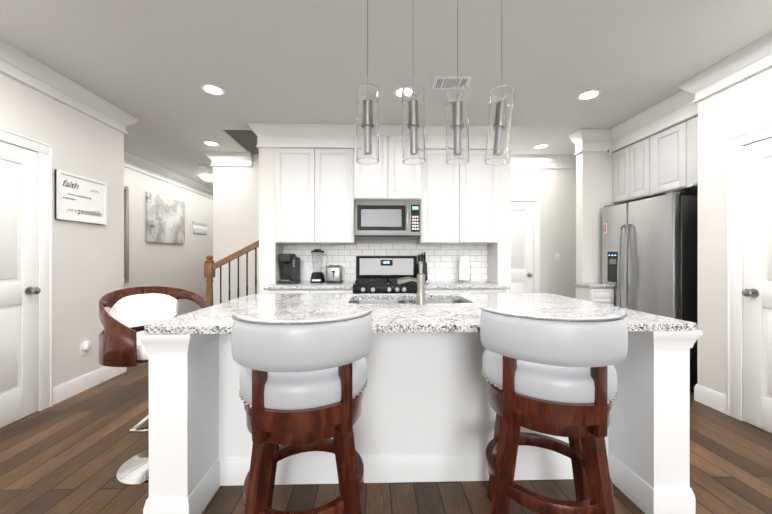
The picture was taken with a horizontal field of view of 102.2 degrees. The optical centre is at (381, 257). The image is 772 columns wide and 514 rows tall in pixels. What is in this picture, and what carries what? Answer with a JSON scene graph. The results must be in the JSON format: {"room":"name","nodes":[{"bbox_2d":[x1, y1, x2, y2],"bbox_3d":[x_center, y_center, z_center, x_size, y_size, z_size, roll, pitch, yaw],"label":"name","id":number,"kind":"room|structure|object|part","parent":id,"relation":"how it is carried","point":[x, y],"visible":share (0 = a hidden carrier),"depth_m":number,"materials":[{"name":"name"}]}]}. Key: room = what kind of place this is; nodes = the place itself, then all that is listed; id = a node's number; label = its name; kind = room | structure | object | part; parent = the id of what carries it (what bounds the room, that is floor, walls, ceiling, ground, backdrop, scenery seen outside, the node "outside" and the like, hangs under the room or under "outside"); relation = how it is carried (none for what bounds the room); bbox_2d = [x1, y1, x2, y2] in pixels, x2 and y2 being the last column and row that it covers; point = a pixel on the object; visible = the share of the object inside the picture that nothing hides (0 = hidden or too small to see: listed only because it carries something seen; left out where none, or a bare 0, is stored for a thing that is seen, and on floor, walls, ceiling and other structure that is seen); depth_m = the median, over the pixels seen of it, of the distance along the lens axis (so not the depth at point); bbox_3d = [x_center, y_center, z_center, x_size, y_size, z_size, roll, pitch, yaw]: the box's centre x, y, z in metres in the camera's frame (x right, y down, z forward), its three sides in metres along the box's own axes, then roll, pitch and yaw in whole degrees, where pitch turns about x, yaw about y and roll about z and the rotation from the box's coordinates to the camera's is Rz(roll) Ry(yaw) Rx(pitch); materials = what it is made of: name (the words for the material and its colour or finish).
{"room":"kitchen","nodes":[
{"label":"kitchen","id":0,"kind":"room"},
{"bbox_2d":[0,73,123,427],"bbox_3d":[-2.734,-0.146,0.731,0.120,2.720,5.160,0,0,-1],"label":"wall","id":1,"kind":"structure","parent":0,"point":[88,265],"depth_m":2.78,"materials":[{"name":"white paint"}]},
{"bbox_2d":[0,142,40,427],"bbox_3d":[-2.665,0.189,2.063,0.085,2.029,0.784,0,0,-1],"label":"door","id":2,"kind":"structure","parent":1,"relation":"in","point":[20,290],"depth_m":2.32,"materials":[{"name":"white wood"}]},
{"bbox_2d":[0,128,52,410],"bbox_3d":[-2.696,0.147,2.063,0.026,2.130,0.978,0,0,-1],"label":"door frame","id":3,"kind":"structure","parent":1,"relation":"attached to","point":[45,273],"depth_m":2.49,"materials":[{"name":"white"}]},
{"bbox_2d":[54,169,106,224],"bbox_3d":[-2.713,-0.531,2.829,0.028,0.412,0.481,0,0,-1],"label":"picture","id":4,"kind":"object","parent":1,"relation":"attached to","point":[95,191],"visible":0.98,"depth_m":2.79,"materials":[{"name":"white paper"}]},
{"bbox_2d":[63,180,78,188],"bbox_3d":[-2.707,-0.639,2.710,0.001,0.058,0.142,0,0,-1],"label":"faith text","id":5,"kind":"object","parent":4,"relation":"attached to","point":[70,184],"visible":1,"depth_m":2.71,"materials":[{"name":"black paint"}]},
{"bbox_2d":[78,210,101,216],"bbox_3d":[-2.711,-0.414,2.894,0.001,0.067,0.243,0,0,-1],"label":"sign lettering","id":6,"kind":"object","parent":4,"relation":"attached to","point":[90,213],"visible":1,"depth_m":2.90,"materials":[{"name":"black paint"}]},
{"bbox_2d":[80,341,90,356],"bbox_3d":[-2.704,0.826,2.850,0.049,0.130,0.072,0,0,-1],"label":"electrical outlet","id":7,"kind":"object","parent":1,"relation":"attached to","point":[85,346],"visible":1,"depth_m":2.83,"materials":[{"name":"white plastic"}]},
{"bbox_2d":[53,366,126,404],"bbox_3d":[-2.740,1.140,2.946,0.044,0.140,0.764,0,0,-1],"label":"baseboard","id":8,"kind":"structure","parent":1,"relation":"attached to","point":[61,392],"depth_m":2.84,"materials":[{"name":"white wood"}]},
{"bbox_2d":[0,32,771,198],"bbox_3d":[-0.156,-1.388,3.518,7.100,0.245,10.600,0,0,-1],"label":"crown molding","id":9,"kind":"structure","parent":1,"relation":"attached to","point":[741,65],"depth_m":3.39,"materials":[{"name":"white wood"}]},
{"bbox_2d":[124,167,212,315],"bbox_3d":[-3.832,-0.154,5.994,0.120,2.720,5.660,0,0,-1],"label":"wall","id":10,"kind":"structure","parent":0,"point":[174,265],"depth_m":5.51,"materials":[{"name":"white paint"}]},
{"bbox_2d":[124,186,128,282],"bbox_3d":[-3.708,-0.342,4.262,0.033,1.400,0.600,0,0,-1],"label":"mirror","id":11,"kind":"object","parent":10,"relation":"attached to","point":[126,234],"visible":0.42,"depth_m":4.51,"materials":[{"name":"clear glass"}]},
{"bbox_2d":[146,192,184,243],"bbox_3d":[-3.737,-0.658,5.421,0.036,0.790,0.970,0,0,-1],"label":"floral picture","id":12,"kind":"object","parent":10,"relation":"attached to","point":[165,219],"visible":1,"depth_m":5.33,"materials":[{"name":"fabric"}]},
{"bbox_2d":[193,221,206,234],"bbox_3d":[-3.772,-0.626,6.465,0.020,0.242,0.500,0,0,-1],"label":"picture","id":13,"kind":"object","parent":10,"relation":"attached to","point":[198,227],"visible":0.96,"depth_m":6.42,"materials":[{"name":"white paper"}]},
{"bbox_2d":[223,129,258,153],"bbox_3d":[-1.651,-1.761,4.103,0.482,0.500,0.890,0,0,-1],"label":"wall","id":14,"kind":"structure","parent":0,"point":[245,139],"depth_m":4.29,"materials":[{"name":"grey paint"}]},
{"bbox_2d":[259,148,282,293],"bbox_3d":[-1.336,-0.151,4.064,0.186,2.720,0.950,0,0,-1],"label":"wall","id":15,"kind":"structure","parent":0,"point":[270,265],"depth_m":3.59,"materials":[{"name":"white paint"}]},
{"bbox_2d":[283,148,487,280],"bbox_3d":[0.055,-0.151,4.005,2.591,2.720,0.120,0,0,-1],"label":"wall","id":16,"kind":"structure","parent":0,"point":[442,260],"depth_m":3.95,"materials":[{"name":"white tile"}]},
{"bbox_2d":[275,148,322,243],"bbox_3d":[-0.974,-0.720,3.746,0.515,1.090,0.337,0,0,-1],"label":"upper cabinet","id":17,"kind":"object","parent":16,"relation":"attached to","point":[318,192],"depth_m":3.58,"materials":[{"name":"white wood"}]},
{"bbox_2d":[304,266,308,274],"bbox_3d":[-0.947,0.162,3.916,0.070,0.115,0.005,0,0,-1],"label":"outlet","id":18,"kind":"object","parent":16,"relation":"attached to","point":[306,270],"visible":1,"depth_m":3.91,"materials":[{"name":"white plastic"}]},
{"bbox_2d":[323,149,355,243],"bbox_3d":[-0.582,-0.720,3.756,0.514,1.090,0.337,0,0,-1],"label":"upper cabinet","id":19,"kind":"object","parent":16,"relation":"attached to","point":[338,209],"depth_m":3.59,"materials":[{"name":"white wood"}]},
{"bbox_2d":[351,135,394,202],"bbox_3d":[-0.100,-1.028,3.728,0.444,0.725,0.416,0,0,-1],"label":"upper cabinet","id":20,"kind":"object","parent":16,"relation":"attached to","point":[376,181],"depth_m":3.52,"materials":[{"name":"white wood"}]},
{"bbox_2d":[355,200,420,238],"bbox_3d":[0.061,-0.448,3.718,0.752,0.421,0.446,0,0,-1],"label":"over-the-range microwave","id":21,"kind":"object","parent":20,"relation":"attached to","point":[387,219],"visible":1,"depth_m":3.54,"materials":[{"name":"silver metal"}]},
{"bbox_2d":[395,136,422,202],"bbox_3d":[0.220,-1.028,3.737,0.443,0.725,0.416,0,0,-1],"label":"upper cabinet","id":22,"kind":"object","parent":16,"relation":"attached to","point":[408,178],"depth_m":3.53,"materials":[{"name":"white wood"}]},
{"bbox_2d":[417,150,466,243],"bbox_3d":[0.701,-0.720,3.789,0.517,1.090,0.337,0,0,-1],"label":"upper cabinet","id":23,"kind":"object","parent":16,"relation":"attached to","point":[444,205],"depth_m":3.62,"materials":[{"name":"white wood"}]},
{"bbox_2d":[459,150,497,243],"bbox_3d":[1.095,-0.720,3.800,0.516,1.090,0.337,0,0,-1],"label":"upper cabinet","id":24,"kind":"object","parent":16,"relation":"attached to","point":[482,178],"depth_m":3.64,"materials":[{"name":"white wood"}]},
{"bbox_2d":[0,362,771,513],"bbox_3d":[-0.259,1.260,3.619,8.100,0.100,11.000,0,0,-1],"label":"floor","id":25,"kind":"structure","parent":0,"point":[73,454],"depth_m":1.73,"materials":[{"name":"brown wood"}]},
{"bbox_2d":[99,286,207,485],"bbox_3d":[-1.329,0.697,1.850,0.505,1.030,0.516,0,0,-1],"label":"bar chair","id":26,"kind":"object","parent":25,"relation":"on","point":[134,311],"visible":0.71,"depth_m":1.79,"materials":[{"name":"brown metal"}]},
{"bbox_3d":[-1.459,0.327,1.932,0.212,0.200,0.299,0,0,-1],"label":"seat","id":27,"kind":"part","parent":26,"relation":"part of","materials":[{"name":"white leather"}]},
{"bbox_2d":[267,289,315,293],"bbox_3d":[-0.970,0.770,3.603,0.517,0.880,0.627,0,0,-1],"label":"base cabinet","id":28,"kind":"object","parent":25,"relation":"on","point":[269,291],"depth_m":3.30,"materials":[{"name":"white wood"}]},
{"bbox_2d":[264,281,354,288],"bbox_3d":[-0.783,0.312,3.598,0.929,0.036,0.648,0,0,-1],"label":"countertop","id":29,"kind":"structure","parent":28,"relation":"on","point":[303,284],"depth_m":3.34,"materials":[{"name":"white stone"}]},
{"bbox_2d":[278,254,300,282],"bbox_3d":[-1.107,0.121,3.730,0.205,0.345,0.270,0,0,-1],"label":"coffee maker","id":30,"kind":"object","parent":29,"relation":"on","point":[290,268],"visible":1,"depth_m":3.66,"materials":[{"name":"black plastic"}]},
{"bbox_2d":[310,249,327,282],"bbox_3d":[-0.756,0.093,3.752,0.219,0.400,0.185,0,0,-1],"label":"blender","id":31,"kind":"object","parent":29,"relation":"on","point":[317,277],"visible":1,"depth_m":3.70,"materials":[{"name":"black plastic"}]},
{"bbox_2d":[326,265,342,282],"bbox_3d":[-0.565,0.190,3.737,0.181,0.207,0.305,0,0,-1],"label":"toaster","id":32,"kind":"object","parent":29,"relation":"on","point":[334,273],"visible":1,"depth_m":3.61,"materials":[{"name":"silver metal"}]},
{"bbox_2d":[231,310,372,513],"bbox_3d":[-0.302,0.710,1.256,0.530,1.012,0.541,0,0,-1],"label":"stool","id":33,"kind":"object","parent":25,"relation":"on","point":[302,385],"visible":1,"depth_m":1.05,"materials":[{"name":"white leather"}]},
{"bbox_2d":[316,285,352,293],"bbox_3d":[-0.577,0.770,3.614,0.517,0.880,0.627,0,0,-1],"label":"base cabinet","id":34,"kind":"object","parent":25,"relation":"on","point":[318,291],"depth_m":3.31,"materials":[{"name":"white wood"}]},
{"bbox_2d":[353,256,416,293],"bbox_3d":[0.065,0.577,3.573,0.756,1.205,0.707,0,0,-1],"label":"range","id":35,"kind":"object","parent":25,"relation":"on","point":[378,274],"visible":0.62,"depth_m":3.85,"materials":[{"name":"black"}]},
{"bbox_2d":[137,329,702,513],"bbox_3d":[0.182,0.772,1.987,2.534,0.880,1.195,0,0,-1],"label":"kitchen island","id":36,"kind":"object","parent":25,"relation":"on","point":[428,413],"depth_m":1.66,"materials":[{"name":"white wood"}]},
{"bbox_2d":[143,293,696,332],"bbox_3d":[0.185,0.314,1.993,2.485,0.036,1.212,0,0,-1],"label":"island countertop","id":37,"kind":"structure","parent":36,"relation":"on","point":[463,313],"depth_m":1.76,"materials":[{"name":"white stone"}]},
{"bbox_2d":[357,297,456,300],"bbox_3d":[0.192,0.433,2.254,0.830,0.226,0.420,0,0,-1],"label":"sink","id":38,"kind":"object","parent":37,"relation":"in","point":[358,298],"depth_m":2.47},
{"bbox_2d":[397,261,425,304],"bbox_3d":[0.192,0.156,2.020,0.187,0.279,0.064,0,0,21],"label":"faucet","id":39,"kind":"object","parent":37,"relation":"on","point":[420,279],"visible":1,"depth_m":1.98,"materials":[{"name":"silver metal"}]},
{"bbox_2d":[425,289,475,292],"bbox_3d":[0.704,0.770,3.647,0.519,0.880,0.627,0,0,-1],"label":"base cabinet","id":40,"kind":"object","parent":25,"relation":"on","point":[426,290],"depth_m":3.34,"materials":[{"name":"white wood"}]},
{"bbox_2d":[425,281,509,288],"bbox_3d":[0.904,0.312,3.642,0.919,0.036,0.648,0,0,-1],"label":"countertop","id":41,"kind":"structure","parent":40,"relation":"on","point":[428,284],"depth_m":3.34,"materials":[{"name":"white stone"}]},
{"bbox_2d":[417,252,427,280],"bbox_3d":[0.495,0.107,3.860,0.110,0.372,0.199,0,0,-1],"label":"knife block","id":42,"kind":"object","parent":41,"relation":"on","point":[424,266],"visible":0.69,"depth_m":3.81,"materials":[{"name":"black"}]},
{"bbox_2d":[458,253,470,281],"bbox_3d":[1.008,0.115,3.822,0.169,0.356,0.170,0,0,-1],"label":"paper towel holder","id":43,"kind":"object","parent":41,"relation":"on","point":[464,269],"visible":1,"depth_m":3.76,"materials":[{"name":"white metal"}]},
{"bbox_2d":[476,289,508,292],"bbox_3d":[1.099,0.770,3.657,0.518,0.880,0.627,0,0,-1],"label":"base cabinet","id":44,"kind":"object","parent":25,"relation":"on","point":[477,290],"depth_m":3.35,"materials":[{"name":"white wood"}]},
{"bbox_2d":[479,307,627,513],"bbox_3d":[0.682,0.710,1.312,0.573,1.012,0.573,0,0,-1],"label":"stool","id":45,"kind":"object","parent":25,"relation":"on","point":[555,376],"visible":1,"depth_m":1.10,"materials":[{"name":"white leather"}]},
{"bbox_2d":[574,283,614,305],"bbox_3d":[2.445,0.752,3.595,0.284,0.915,0.281,0,0,-1],"label":"base cabinet","id":46,"kind":"object","parent":25,"relation":"on","point":[601,293],"visible":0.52,"depth_m":3.47,"materials":[{"name":"white wood"}]},
{"bbox_2d":[602,191,697,391],"bbox_3d":[2.954,0.303,3.247,0.845,1.815,0.890,0,0,-1],"label":"fridge","id":47,"kind":"object","parent":25,"relation":"on","point":[650,255],"visible":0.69,"depth_m":2.96,"materials":[{"name":"silver metal"}]},
{"bbox_2d":[0,0,771,188],"bbox_3d":[-0.259,-1.770,3.615,8.100,0.520,11.000,0,0,-1],"label":"ceiling","id":48,"kind":"structure","parent":0,"point":[151,66],"depth_m":2.33,"materials":[{"name":"white paint"}]},
{"bbox_2d":[197,164,206,167],"bbox_3d":[-2.928,-1.494,5.066,0.134,0.036,0.134,0,0,-1],"label":"smoke detector","id":49,"kind":"object","parent":48,"relation":"attached to","point":[202,165],"visible":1,"depth_m":5.03,"materials":[{"name":"white plastic"}]},
{"bbox_2d":[199,174,212,181],"bbox_3d":[-3.185,-1.462,5.739,0.330,0.102,0.330,0,0,-1],"label":"ceiling lamp","id":50,"kind":"object","parent":48,"relation":"attached to","point":[207,177],"visible":0.81,"depth_m":5.64,"materials":[{"name":"white"}]},
{"bbox_2d":[203,140,219,145],"bbox_3d":[-2.242,-1.505,4.093,0.198,0.012,0.198,0,0,-1],"label":"recessed light","id":51,"kind":"object","parent":48,"relation":"in","point":[210,142],"visible":0.98,"depth_m":4.09,"materials":[{"name":"white plastic"}]},
{"bbox_2d":[200,83,224,94],"bbox_3d":[-1.508,-1.503,2.782,0.198,0.012,0.198,0,0,-1],"label":"recessed light","id":52,"kind":"object","parent":48,"relation":"in","point":[212,89],"visible":1,"depth_m":2.77,"materials":[{"name":"white plastic"}]},
{"bbox_2d":[356,0,379,163],"bbox_3d":[-0.068,-0.982,1.465,0.116,1.049,0.120,0,0,-1],"label":"pendant light","id":53,"kind":"object","parent":48,"relation":"hanging from","point":[367,123],"visible":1,"depth_m":1.43,"materials":[{"name":"clear glass"}]},
{"bbox_2d":[393,86,405,97],"bbox_3d":[0.202,-1.503,2.827,0.198,0.012,0.198,0,0,-1],"label":"recessed light","id":54,"kind":"object","parent":48,"relation":"in","point":[397,92],"visible":0.35,"depth_m":2.82,"materials":[{"name":"white plastic"}]},
{"bbox_2d":[400,78,425,164],"bbox_3d":[0.148,-0.981,1.470,0.117,1.050,0.120,0,0,-1],"label":"pendant light","id":55,"kind":"object","parent":48,"relation":"hanging from","point":[413,122],"visible":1,"depth_m":1.43,"materials":[{"name":"clear glass"}]},
{"bbox_2d":[431,75,472,89],"bbox_3d":[0.596,-1.504,2.677,0.316,0.009,0.200,0,0,2],"label":"ceiling vent","id":56,"kind":"object","parent":48,"relation":"in","point":[443,82],"visible":0.73,"depth_m":2.65,"materials":[{"name":"white plastic"}]},
{"bbox_2d":[444,0,468,164],"bbox_3d":[0.359,-0.982,1.476,0.116,1.049,0.120,0,0,-1],"label":"pendant light","id":57,"kind":"object","parent":48,"relation":"hanging from","point":[457,124],"visible":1,"depth_m":1.44,"materials":[{"name":"clear glass"}]},
{"bbox_2d":[485,0,514,164],"bbox_3d":[0.561,-0.980,1.481,0.136,1.053,0.120,0,0,-1],"label":"pendant light","id":58,"kind":"object","parent":48,"relation":"hanging from","point":[499,124],"visible":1,"depth_m":1.44,"materials":[{"name":"clear glass"}]},
{"bbox_2d":[533,144,548,148],"bbox_3d":[2.147,-1.505,4.208,0.198,0.012,0.198,0,0,-1],"label":"recessed light","id":59,"kind":"object","parent":48,"relation":"in","point":[540,146],"visible":1,"depth_m":4.21,"materials":[{"name":"white plastic"}]},
{"bbox_2d":[576,89,601,99],"bbox_3d":[1.906,-1.503,2.871,0.198,0.012,0.198,0,0,-1],"label":"recessed light","id":60,"kind":"object","parent":48,"relation":"in","point":[589,94],"visible":1,"depth_m":2.87,"materials":[{"name":"white plastic"}]},
{"bbox_2d":[213,154,575,304],"bbox_3d":[0.559,-0.152,4.649,6.010,2.720,0.120,0,0,-1],"label":"wall","id":61,"kind":"structure","parent":0,"point":[235,209],"depth_m":4.53,"materials":[{"name":"white paint"}]},
{"bbox_2d":[511,202,532,292],"bbox_3d":[1.907,0.186,4.580,0.674,2.029,0.085,0,0,-1],"label":"door","id":62,"kind":"structure","parent":61,"relation":"in","point":[521,247],"depth_m":4.62,"materials":[{"name":"white wood"}]},
{"bbox_2d":[511,196,539,292],"bbox_3d":[1.916,0.143,4.611,0.848,2.130,0.026,0,0,-1],"label":"door frame","id":63,"kind":"structure","parent":61,"relation":"attached to","point":[535,199],"depth_m":4.61,"materials":[{"name":"white wood"}]},
{"bbox_2d":[555,253,559,260],"bbox_3d":[2.611,-0.015,4.636,0.070,0.115,0.010,0,0,-1],"label":"light switch","id":64,"kind":"object","parent":61,"relation":"attached to","point":[557,256],"visible":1,"depth_m":4.64,"materials":[{"name":"white plastic"}]},
{"bbox_2d":[488,150,510,292],"bbox_3d":[1.426,-0.151,4.136,0.157,2.720,0.950,0,0,-1],"label":"wall","id":65,"kind":"structure","parent":0,"point":[499,261],"depth_m":3.66,"materials":[{"name":"white paint"}]},
{"bbox_2d":[576,133,657,282],"bbox_3d":[2.896,-0.151,3.809,0.983,2.720,0.120,0,0,-1],"label":"wall","id":66,"kind":"structure","parent":0,"point":[594,184],"depth_m":3.74,"materials":[{"name":"white paint"}]},
{"bbox_2d":[697,67,771,432],"bbox_3d":[2.794,-0.146,0.471,0.120,2.720,4.350,0,0,-1],"label":"wall","id":67,"kind":"structure","parent":0,"point":[742,107],"depth_m":2.50,"materials":[{"name":"white paint"}]},
{"bbox_2d":[613,116,697,203],"bbox_3d":[3.091,-0.957,3.203,0.616,0.615,1.094,0,0,-1],"label":"upper cabinet","id":68,"kind":"object","parent":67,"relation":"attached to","point":[662,163],"visible":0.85,"depth_m":3.14,"materials":[{"name":"white wood"}]},
{"bbox_2d":[726,124,771,420],"bbox_3d":[2.684,0.147,1.915,0.026,2.130,0.978,0,0,-1],"label":"door frame","id":69,"kind":"structure","parent":67,"relation":"attached to","point":[734,402],"depth_m":2.35,"materials":[{"name":"white wood"}]},
{"bbox_2d":[741,138,771,432],"bbox_3d":[2.652,0.190,1.915,0.085,2.029,0.784,0,0,-1],"label":"pantry door","id":70,"kind":"structure","parent":67,"relation":"in","point":[756,292],"depth_m":2.22,"materials":[{"name":"white wood"}]},
{"bbox_3d":[-1.778,0.939,4.107,0.688,0.540,0.836,0,0,-1],"label":"stairs","id":71,"kind":"structure","parent":0,"visible":0},
{"bbox_2d":[204,240,258,306],"bbox_3d":[-1.768,0.396,3.758,0.718,1.264,0.108,0,0,-1],"label":"stair railing","id":72,"kind":"object","parent":71,"relation":"on","point":[210,266],"visible":0.71,"depth_m":3.73,"materials":[{"name":"brown wood"}]}
]}

